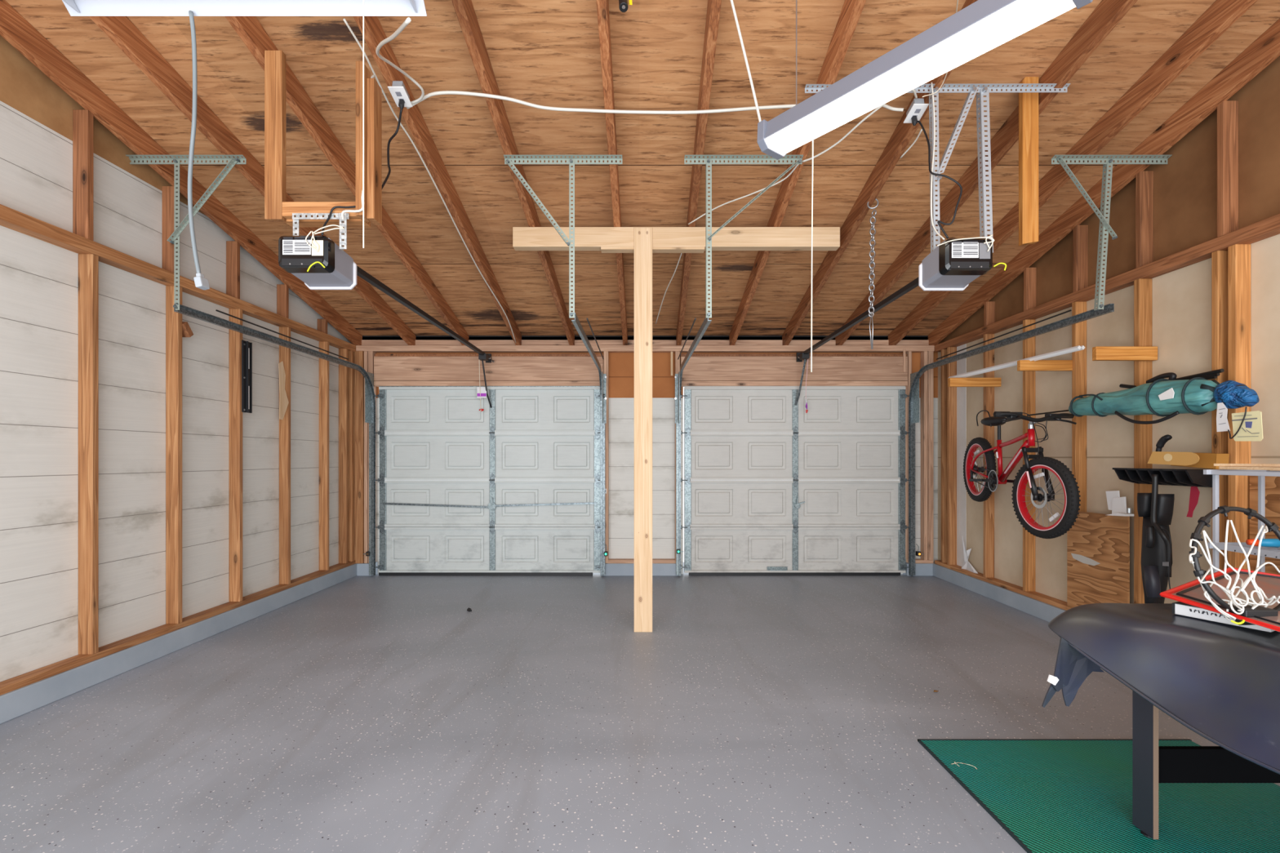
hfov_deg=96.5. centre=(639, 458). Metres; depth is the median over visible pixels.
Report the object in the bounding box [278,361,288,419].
wood
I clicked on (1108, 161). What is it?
hanger
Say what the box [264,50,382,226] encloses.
frame
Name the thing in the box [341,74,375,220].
wire
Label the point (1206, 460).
cardboard box
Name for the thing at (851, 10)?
rafter
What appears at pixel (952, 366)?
stud
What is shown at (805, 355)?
rail
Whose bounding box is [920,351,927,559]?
stud
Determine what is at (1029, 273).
stud
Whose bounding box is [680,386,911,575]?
door
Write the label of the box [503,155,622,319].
hanger
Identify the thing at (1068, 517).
bicycle
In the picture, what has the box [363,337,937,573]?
wall
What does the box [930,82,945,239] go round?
wire
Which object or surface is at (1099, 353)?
batten
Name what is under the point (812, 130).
string
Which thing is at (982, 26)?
lamp
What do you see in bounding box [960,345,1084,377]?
metal rod
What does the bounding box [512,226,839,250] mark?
support beam
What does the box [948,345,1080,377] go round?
metal rod
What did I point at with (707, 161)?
hanger
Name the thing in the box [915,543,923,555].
sensor
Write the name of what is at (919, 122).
power cord
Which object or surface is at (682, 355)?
header shim
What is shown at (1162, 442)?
tool
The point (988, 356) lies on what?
stud
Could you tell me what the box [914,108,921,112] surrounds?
socket
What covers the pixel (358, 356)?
stud
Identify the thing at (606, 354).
stud
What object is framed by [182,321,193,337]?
wood block
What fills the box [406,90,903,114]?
cable
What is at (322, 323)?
stud
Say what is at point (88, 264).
stud
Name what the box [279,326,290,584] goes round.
stud
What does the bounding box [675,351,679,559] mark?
stud
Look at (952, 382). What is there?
batten
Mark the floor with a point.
(377, 713)
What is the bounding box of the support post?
[634,227,652,632]
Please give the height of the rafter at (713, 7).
2.085 m
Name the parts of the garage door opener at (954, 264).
terminal plate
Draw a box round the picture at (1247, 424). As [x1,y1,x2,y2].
[1244,422,1252,427]
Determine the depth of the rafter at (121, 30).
3.41 m
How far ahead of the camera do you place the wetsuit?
3.47 m
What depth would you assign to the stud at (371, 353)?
6.45 m
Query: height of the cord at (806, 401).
0.582 m
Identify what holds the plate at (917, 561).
on the baseboard at (362, 569)
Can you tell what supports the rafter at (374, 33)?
on the plate at (376, 348)
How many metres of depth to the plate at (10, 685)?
3.69 m
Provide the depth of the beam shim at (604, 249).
4.38 m
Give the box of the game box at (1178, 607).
[1172,601,1274,632]
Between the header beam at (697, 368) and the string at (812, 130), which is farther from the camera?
the header beam at (697, 368)
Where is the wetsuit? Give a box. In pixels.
[1137,474,1174,603]
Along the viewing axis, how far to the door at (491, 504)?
6.49 m
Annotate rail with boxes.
[795,277,918,404]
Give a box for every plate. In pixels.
[0,204,173,285]
[0,560,355,695]
[179,275,355,351]
[355,345,934,352]
[608,559,675,563]
[906,559,933,563]
[934,213,1279,351]
[934,560,1068,610]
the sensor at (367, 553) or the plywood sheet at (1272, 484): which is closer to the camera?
the plywood sheet at (1272, 484)
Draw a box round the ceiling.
[4,0,1279,335]
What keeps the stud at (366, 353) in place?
on the baseboard at (362, 569)
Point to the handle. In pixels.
(623, 4)
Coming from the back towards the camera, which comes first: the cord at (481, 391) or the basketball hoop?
the cord at (481, 391)
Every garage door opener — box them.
[278,224,356,289]
[918,234,1006,290]
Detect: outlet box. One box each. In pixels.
[387,80,412,109]
[903,97,928,125]
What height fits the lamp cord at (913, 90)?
0.128 m
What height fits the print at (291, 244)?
0.081 m
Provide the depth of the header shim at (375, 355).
6.47 m
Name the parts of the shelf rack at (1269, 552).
leg, frame, shelf, leg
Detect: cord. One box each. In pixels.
[320,205,355,235]
[382,108,402,188]
[476,363,486,411]
[802,88,917,162]
[804,359,808,413]
[916,120,962,239]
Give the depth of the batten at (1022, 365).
4.40 m
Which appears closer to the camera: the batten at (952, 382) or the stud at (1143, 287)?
the stud at (1143, 287)
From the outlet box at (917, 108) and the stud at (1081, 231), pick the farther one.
the stud at (1081, 231)
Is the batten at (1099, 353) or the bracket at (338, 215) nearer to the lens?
the bracket at (338, 215)
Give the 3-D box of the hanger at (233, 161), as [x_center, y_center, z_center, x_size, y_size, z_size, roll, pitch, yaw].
[-2.920,-1.448,3.686,0.760,0.987,0.068,0,0,0]
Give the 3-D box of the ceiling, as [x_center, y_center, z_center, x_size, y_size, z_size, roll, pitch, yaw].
[0.050,-2.338,2.700,7.100,2.084,8.600,0,0,0]
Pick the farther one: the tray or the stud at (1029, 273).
the stud at (1029, 273)
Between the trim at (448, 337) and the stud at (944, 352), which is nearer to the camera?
the stud at (944, 352)
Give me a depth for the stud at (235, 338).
4.58 m
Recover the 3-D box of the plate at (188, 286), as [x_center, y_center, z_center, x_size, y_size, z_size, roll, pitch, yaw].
[-3.149,-1.235,5.079,0.274,0.076,2.666,0,0,0]
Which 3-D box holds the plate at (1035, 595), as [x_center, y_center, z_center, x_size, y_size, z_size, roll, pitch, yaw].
[3.374,1.171,2.425,0.089,0.038,8.050,0,0,0]
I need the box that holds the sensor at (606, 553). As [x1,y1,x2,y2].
[604,543,608,555]
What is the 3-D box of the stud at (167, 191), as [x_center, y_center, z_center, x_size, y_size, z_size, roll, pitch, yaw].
[-3.245,-1.574,3.954,0.087,0.602,0.038,0,0,0]
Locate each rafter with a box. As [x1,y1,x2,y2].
[0,0,362,345]
[88,16,415,345]
[225,16,468,345]
[353,16,521,345]
[451,0,574,345]
[595,0,627,345]
[675,0,721,345]
[728,0,866,345]
[782,0,977,345]
[835,0,1137,345]
[888,0,1257,345]
[928,18,1279,345]
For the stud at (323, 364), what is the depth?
5.86 m
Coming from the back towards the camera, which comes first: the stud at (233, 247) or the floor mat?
the stud at (233, 247)
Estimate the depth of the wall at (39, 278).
3.62 m
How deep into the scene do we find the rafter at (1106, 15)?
3.59 m
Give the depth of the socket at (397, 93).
3.14 m
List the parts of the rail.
door arm, rail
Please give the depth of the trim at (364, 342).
6.52 m
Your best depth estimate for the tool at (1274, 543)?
2.72 m
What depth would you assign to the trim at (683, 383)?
6.45 m
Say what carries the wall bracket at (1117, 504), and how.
attached to the stud at (1143, 287)
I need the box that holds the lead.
[187,10,209,289]
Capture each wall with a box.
[0,35,351,682]
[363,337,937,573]
[937,55,1279,603]
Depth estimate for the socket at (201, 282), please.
1.97 m
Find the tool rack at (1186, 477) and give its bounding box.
[1112,467,1212,487]
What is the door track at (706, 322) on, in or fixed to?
attached to the hanger at (707, 161)
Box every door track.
[173,303,375,576]
[571,312,606,576]
[674,312,711,576]
[908,303,1114,576]
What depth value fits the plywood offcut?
2.75 m
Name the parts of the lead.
cord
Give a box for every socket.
[193,272,209,289]
[395,91,402,96]
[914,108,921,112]
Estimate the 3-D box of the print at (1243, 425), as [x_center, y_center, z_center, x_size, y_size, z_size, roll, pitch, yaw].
[3.108,-0.164,2.931,0.002,0.112,0.132,0,0,0]
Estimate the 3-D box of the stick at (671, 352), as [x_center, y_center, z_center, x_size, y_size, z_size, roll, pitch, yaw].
[0.364,-1.065,6.443,0.024,0.270,0.010,0,0,0]
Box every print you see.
[283,236,309,253]
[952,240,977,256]
[1231,414,1259,436]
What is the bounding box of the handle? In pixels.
[618,0,632,12]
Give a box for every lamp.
[62,0,426,104]
[730,0,1093,159]
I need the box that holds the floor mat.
[917,739,1279,852]
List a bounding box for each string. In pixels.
[362,0,364,248]
[810,129,813,372]
[922,0,958,97]
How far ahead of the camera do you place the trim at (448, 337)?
6.55 m
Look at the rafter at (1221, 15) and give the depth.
3.37 m
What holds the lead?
hanging from the lamp at (75, 7)
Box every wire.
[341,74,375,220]
[342,17,515,342]
[655,253,682,324]
[688,164,799,224]
[900,128,922,158]
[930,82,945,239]
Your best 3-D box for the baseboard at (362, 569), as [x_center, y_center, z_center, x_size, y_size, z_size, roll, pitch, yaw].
[0.061,1.260,6.515,6.498,0.140,0.150,0,0,0]
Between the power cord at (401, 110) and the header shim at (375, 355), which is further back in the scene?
the header shim at (375, 355)
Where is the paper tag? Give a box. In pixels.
[1216,402,1230,431]
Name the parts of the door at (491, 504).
rail, drive rail, door arm, panel, panel, panel, panel, rail, lock plate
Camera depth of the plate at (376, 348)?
6.45 m
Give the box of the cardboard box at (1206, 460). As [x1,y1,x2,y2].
[1146,451,1229,469]
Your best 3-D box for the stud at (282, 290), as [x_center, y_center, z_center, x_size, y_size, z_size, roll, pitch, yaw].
[-3.245,-1.424,5.199,0.087,0.303,0.038,0,0,0]
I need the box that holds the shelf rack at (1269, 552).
[1203,469,1279,573]
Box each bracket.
[292,213,350,251]
[804,83,1070,253]
[1105,490,1133,516]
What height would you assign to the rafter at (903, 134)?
2.085 m
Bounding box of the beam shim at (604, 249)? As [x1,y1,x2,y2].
[600,246,704,253]
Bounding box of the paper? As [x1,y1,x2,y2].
[961,538,977,573]
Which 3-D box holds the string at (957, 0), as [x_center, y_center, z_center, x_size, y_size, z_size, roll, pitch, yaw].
[1.445,-1.927,2.666,0.112,0.205,1.022,0,0,19]
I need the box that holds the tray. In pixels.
[1107,513,1133,516]
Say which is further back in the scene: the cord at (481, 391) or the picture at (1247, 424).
the cord at (481, 391)
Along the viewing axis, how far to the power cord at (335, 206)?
2.92 m
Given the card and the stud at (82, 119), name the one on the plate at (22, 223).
the stud at (82, 119)
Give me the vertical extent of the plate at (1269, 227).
0.076 m
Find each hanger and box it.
[125,155,246,310]
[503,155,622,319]
[684,155,803,319]
[1051,155,1171,311]
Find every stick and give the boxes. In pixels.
[671,351,672,375]
[902,348,906,372]
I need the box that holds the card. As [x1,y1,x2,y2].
[1227,406,1262,441]
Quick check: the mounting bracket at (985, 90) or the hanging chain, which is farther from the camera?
the hanging chain
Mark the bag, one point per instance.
(1194, 394)
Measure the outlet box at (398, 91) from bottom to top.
0.125 m
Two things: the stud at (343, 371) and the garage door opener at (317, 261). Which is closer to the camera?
the garage door opener at (317, 261)
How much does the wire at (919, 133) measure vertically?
0.063 m
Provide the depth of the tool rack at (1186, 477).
3.43 m
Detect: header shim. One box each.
[374,354,603,356]
[680,354,906,356]
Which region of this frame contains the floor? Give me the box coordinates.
[0,562,1279,852]
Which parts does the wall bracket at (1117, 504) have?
plate, plate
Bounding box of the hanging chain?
[866,198,879,349]
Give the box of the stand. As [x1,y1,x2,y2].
[1132,690,1279,839]
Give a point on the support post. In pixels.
(642, 236)
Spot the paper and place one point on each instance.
(966, 565)
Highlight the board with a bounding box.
[1018,76,1038,245]
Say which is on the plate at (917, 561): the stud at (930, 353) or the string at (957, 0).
the stud at (930, 353)
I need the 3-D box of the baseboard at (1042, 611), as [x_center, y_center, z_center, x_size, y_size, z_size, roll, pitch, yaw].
[3.385,1.260,2.475,0.150,0.140,8.150,0,0,0]
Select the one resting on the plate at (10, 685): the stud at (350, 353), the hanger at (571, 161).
the stud at (350, 353)
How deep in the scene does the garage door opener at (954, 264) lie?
3.05 m
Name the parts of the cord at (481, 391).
cord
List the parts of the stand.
leg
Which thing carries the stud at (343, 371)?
on the plate at (10, 685)
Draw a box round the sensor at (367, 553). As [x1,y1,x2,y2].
[363,543,370,555]
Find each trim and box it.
[361,339,937,345]
[362,335,928,339]
[373,381,599,386]
[681,381,907,386]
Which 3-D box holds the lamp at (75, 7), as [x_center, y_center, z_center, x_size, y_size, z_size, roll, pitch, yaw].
[-1.350,-2.022,2.515,1.230,1.016,1.540,0,0,0]
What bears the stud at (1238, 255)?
on the plate at (1035, 595)
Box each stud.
[72,109,93,240]
[78,253,98,654]
[162,186,177,272]
[165,285,182,623]
[226,240,239,298]
[228,308,252,601]
[276,284,288,318]
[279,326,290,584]
[317,319,327,333]
[319,341,328,570]
[338,348,347,563]
[347,350,353,561]
[353,351,364,563]
[364,351,368,563]
[368,351,376,563]
[603,351,608,563]
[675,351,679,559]
[905,351,911,559]
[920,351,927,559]
[927,351,933,559]
[941,349,946,562]
[946,346,956,564]
[983,301,995,326]
[983,333,994,577]
[1022,319,1035,591]
[1023,267,1036,311]
[1071,301,1086,511]
[1073,224,1088,292]
[1133,278,1152,603]
[1135,170,1153,268]
[1211,250,1227,569]
[1217,100,1238,237]
[1227,244,1250,569]
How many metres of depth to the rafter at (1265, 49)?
3.74 m
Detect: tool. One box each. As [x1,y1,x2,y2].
[1155,434,1172,451]
[1245,538,1279,547]
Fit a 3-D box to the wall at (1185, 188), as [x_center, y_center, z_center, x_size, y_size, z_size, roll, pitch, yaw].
[3.438,-1.085,2.475,0.044,4.550,8.150,0,0,0]
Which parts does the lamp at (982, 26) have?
lamp cord, chain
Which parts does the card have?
cord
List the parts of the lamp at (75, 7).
plate, lamp cord, plate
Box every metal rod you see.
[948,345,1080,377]
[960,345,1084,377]
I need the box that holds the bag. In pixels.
[1068,368,1259,424]
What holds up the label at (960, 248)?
attached to the garage door opener at (954, 264)
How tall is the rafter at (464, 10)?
2.085 m
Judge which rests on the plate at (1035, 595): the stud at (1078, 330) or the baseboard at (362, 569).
the stud at (1078, 330)
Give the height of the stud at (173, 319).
2.349 m
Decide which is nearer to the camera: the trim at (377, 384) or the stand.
the stand
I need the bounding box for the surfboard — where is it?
[1041,603,1279,774]
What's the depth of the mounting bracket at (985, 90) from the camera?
3.17 m
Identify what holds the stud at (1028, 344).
on the plate at (1035, 595)
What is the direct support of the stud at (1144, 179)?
on the plate at (1269, 227)
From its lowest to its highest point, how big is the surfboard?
0.363 m
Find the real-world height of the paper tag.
0.156 m
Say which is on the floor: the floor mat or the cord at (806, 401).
the floor mat
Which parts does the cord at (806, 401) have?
cord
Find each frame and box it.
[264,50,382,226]
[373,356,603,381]
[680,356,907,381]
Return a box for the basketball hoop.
[1160,505,1279,631]
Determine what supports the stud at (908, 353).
on the plate at (917, 561)
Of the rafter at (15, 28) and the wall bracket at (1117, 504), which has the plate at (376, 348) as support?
the rafter at (15, 28)
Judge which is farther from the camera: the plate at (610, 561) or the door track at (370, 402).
the plate at (610, 561)
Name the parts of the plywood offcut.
wood strip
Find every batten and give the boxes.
[947,377,1001,386]
[1017,360,1072,371]
[1092,346,1157,360]
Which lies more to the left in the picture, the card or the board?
the board
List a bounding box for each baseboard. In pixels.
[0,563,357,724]
[356,561,933,576]
[932,561,1066,622]
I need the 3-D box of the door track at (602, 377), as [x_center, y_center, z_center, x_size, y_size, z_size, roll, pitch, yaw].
[-0.403,0.142,5.064,0.069,2.355,2.770,0,0,0]
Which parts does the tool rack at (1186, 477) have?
plate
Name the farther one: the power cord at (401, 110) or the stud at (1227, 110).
the stud at (1227, 110)
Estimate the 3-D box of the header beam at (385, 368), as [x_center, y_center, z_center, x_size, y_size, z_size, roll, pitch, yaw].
[-1.705,-1.012,6.494,2.590,0.273,0.083,0,0,0]
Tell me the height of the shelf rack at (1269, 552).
1.272 m
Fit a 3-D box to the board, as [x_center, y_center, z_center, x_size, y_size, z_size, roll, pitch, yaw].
[2.247,-1.715,3.299,0.093,0.970,0.038,0,0,0]
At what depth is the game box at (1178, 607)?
1.90 m
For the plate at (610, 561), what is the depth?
6.45 m
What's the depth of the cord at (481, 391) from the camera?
6.35 m
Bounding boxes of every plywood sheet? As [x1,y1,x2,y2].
[1066,511,1129,609]
[1249,475,1279,574]
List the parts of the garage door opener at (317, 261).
terminal plate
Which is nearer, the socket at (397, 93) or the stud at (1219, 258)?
the socket at (397, 93)
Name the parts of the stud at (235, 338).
slotted bracket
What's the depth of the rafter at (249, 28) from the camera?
3.65 m
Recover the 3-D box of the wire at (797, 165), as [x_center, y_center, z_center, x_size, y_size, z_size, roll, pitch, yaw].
[0.728,-1.837,4.024,0.920,0.151,0.092,0,0,43]
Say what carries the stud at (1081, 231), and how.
on the plate at (1269, 227)
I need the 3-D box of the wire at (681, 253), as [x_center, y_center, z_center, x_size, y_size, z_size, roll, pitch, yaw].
[0.255,-1.541,5.247,0.026,0.319,1.307,0,0,-8]
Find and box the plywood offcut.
[1213,463,1279,470]
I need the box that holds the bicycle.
[963,409,1080,538]
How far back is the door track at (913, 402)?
6.10 m
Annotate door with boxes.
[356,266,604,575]
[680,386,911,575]
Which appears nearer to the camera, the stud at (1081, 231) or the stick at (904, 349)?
the stud at (1081, 231)
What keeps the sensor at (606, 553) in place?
attached to the door track at (602, 377)
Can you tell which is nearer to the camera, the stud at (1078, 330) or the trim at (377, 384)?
the stud at (1078, 330)
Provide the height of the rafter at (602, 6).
2.085 m
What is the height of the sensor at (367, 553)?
0.133 m
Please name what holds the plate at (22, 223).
attached to the wall at (39, 278)
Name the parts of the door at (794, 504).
lift handle, rail, panel, panel, panel, panel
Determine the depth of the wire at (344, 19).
3.61 m
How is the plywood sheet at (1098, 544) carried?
attached to the stud at (1078, 330)
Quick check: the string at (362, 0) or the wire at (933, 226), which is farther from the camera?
the wire at (933, 226)

